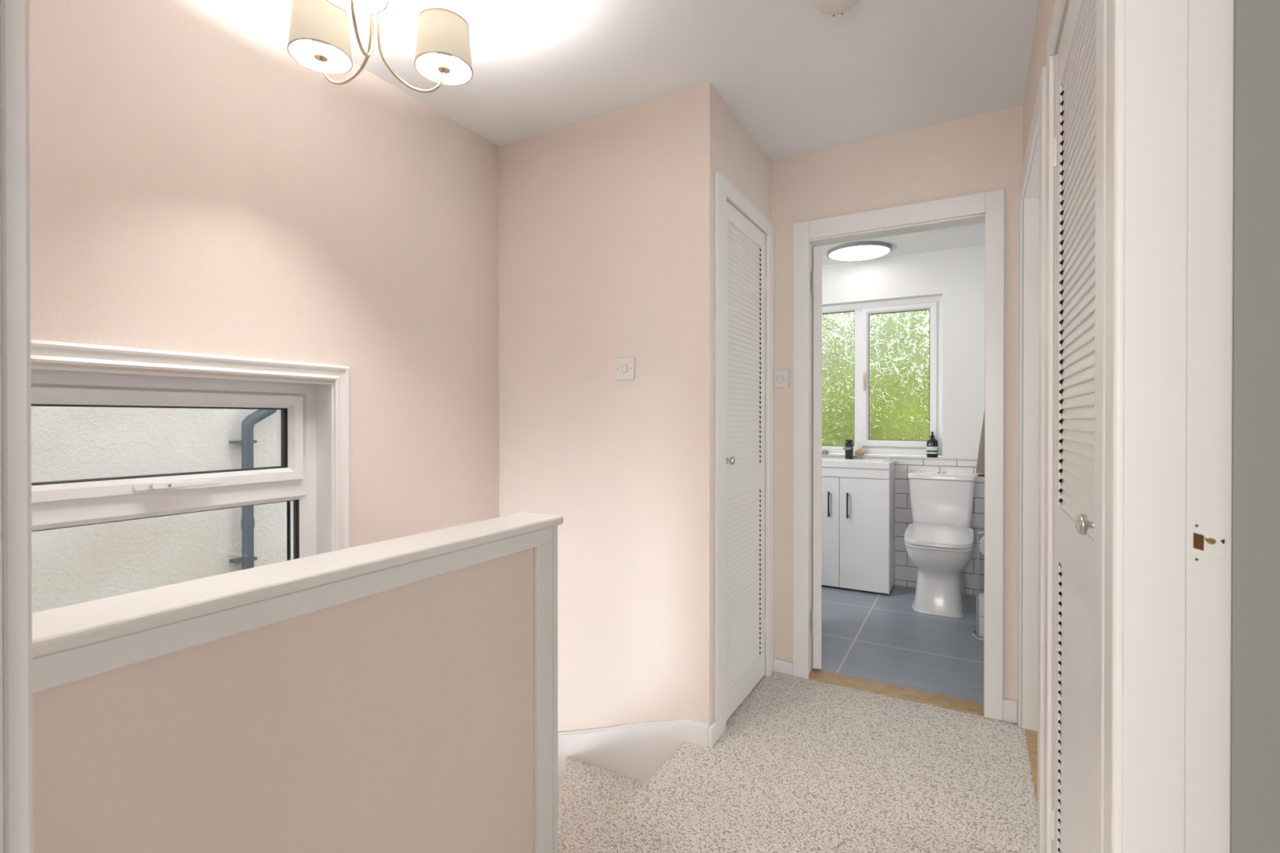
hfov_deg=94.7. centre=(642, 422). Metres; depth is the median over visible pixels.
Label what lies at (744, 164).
wall
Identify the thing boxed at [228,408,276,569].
drainpipe
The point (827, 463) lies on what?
basin
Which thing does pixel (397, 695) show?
wall
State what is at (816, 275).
door
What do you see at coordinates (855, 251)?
recessed light
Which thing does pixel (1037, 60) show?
wall
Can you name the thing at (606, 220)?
wall
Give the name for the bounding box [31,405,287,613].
exterior wall
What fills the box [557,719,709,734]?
trim
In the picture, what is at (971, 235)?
ceiling
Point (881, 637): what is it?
floor
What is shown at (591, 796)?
stair
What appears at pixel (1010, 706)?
baseboard
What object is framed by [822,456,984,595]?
tiles
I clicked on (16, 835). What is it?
doorway
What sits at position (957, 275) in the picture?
wall
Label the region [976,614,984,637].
toilet roll
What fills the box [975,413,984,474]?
hanging towel
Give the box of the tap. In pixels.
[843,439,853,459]
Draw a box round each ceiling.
[245,0,1039,159]
[813,222,985,265]
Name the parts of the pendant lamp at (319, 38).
lamp shade, arm, lamp shade, arm, arm, lamp shade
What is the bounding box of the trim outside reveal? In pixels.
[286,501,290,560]
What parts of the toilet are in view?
lid, seat, cistern lid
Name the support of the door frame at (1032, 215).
in the wall at (1037, 60)
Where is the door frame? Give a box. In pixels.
[792,188,1004,720]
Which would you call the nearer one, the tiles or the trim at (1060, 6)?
the trim at (1060, 6)
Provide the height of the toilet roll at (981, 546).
0.117 m
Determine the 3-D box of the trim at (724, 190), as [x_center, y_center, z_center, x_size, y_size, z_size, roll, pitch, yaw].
[0.429,0.121,2.404,0.015,2.036,0.680,0,0,29]
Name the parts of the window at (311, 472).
handle, opening sash, handle lever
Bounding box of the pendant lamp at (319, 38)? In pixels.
[287,0,472,93]
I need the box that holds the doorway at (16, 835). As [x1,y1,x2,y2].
[0,0,33,852]
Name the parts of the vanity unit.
handle, door, handle, door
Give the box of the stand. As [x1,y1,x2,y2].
[971,531,984,641]
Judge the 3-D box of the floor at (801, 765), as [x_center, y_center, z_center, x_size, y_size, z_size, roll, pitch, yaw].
[1.050,1.245,0.964,2.710,0.202,2.620,0,0,29]
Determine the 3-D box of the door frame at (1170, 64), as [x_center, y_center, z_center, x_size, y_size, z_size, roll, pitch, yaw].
[0.627,0.127,0.710,0.104,2.040,0.065,0,0,29]
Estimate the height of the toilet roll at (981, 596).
0.101 m
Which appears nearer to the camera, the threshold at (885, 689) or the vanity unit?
the threshold at (885, 689)
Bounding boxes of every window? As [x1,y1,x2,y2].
[31,338,350,559]
[822,295,942,455]
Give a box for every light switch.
[615,356,635,380]
[773,369,788,388]
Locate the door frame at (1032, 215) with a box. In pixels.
[1017,65,1046,852]
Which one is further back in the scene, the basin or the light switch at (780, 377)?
the basin
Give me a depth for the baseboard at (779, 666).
2.67 m
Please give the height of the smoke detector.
0.036 m
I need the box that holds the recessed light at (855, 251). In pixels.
[826,240,892,262]
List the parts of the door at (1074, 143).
knob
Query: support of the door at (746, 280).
in the wall at (744, 164)
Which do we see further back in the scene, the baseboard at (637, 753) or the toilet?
the toilet
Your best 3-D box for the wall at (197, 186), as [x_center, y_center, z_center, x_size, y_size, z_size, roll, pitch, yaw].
[-1.601,1.227,1.093,0.260,5.436,3.726,0,0,29]
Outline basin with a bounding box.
[822,457,895,469]
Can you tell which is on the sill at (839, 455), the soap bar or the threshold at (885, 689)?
the soap bar
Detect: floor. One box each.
[583,671,1037,852]
[815,584,983,703]
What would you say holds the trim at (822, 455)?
attached to the tiles
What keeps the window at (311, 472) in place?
in the wall at (197, 186)
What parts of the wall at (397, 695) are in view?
rail, post trim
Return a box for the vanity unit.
[821,457,895,594]
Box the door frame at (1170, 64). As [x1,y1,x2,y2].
[1103,0,1234,852]
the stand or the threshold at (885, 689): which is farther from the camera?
the stand
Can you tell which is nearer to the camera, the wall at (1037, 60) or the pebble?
the wall at (1037, 60)
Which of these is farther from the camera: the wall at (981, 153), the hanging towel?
the hanging towel
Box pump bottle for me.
[926,431,937,457]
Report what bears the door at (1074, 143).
in the wall at (1037, 60)
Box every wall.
[29,0,499,559]
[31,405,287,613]
[31,511,563,852]
[498,82,720,732]
[720,96,771,676]
[771,105,1022,722]
[822,244,985,459]
[1022,0,1069,852]
[1230,0,1279,852]
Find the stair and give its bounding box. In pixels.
[557,756,646,852]
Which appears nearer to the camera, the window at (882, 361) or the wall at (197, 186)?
the wall at (197, 186)
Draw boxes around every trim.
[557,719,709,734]
[714,171,773,740]
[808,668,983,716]
[822,455,977,461]
[1044,0,1106,852]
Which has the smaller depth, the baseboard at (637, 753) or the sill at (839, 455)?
the baseboard at (637, 753)
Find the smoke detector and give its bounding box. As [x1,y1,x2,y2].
[815,0,858,16]
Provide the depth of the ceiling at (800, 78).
1.94 m
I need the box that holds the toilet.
[903,471,976,617]
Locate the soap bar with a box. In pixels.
[853,448,867,455]
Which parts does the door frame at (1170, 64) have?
architrave, strike plate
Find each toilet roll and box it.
[976,593,984,617]
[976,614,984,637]
[978,536,984,559]
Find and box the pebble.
[822,449,828,454]
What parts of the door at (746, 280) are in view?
knob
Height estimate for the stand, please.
0.564 m
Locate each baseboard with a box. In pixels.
[557,721,717,801]
[773,658,792,675]
[1003,698,1017,723]
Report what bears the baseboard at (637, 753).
attached to the wall at (606, 220)
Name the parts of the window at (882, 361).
obscure glass, handle, opening sash, obscure glass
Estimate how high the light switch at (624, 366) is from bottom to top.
0.085 m
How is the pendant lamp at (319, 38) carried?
hanging from the ceiling at (800, 78)
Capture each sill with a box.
[822,453,942,458]
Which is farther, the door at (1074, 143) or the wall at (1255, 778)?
the door at (1074, 143)
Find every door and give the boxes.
[725,200,766,721]
[811,247,822,668]
[1051,0,1096,852]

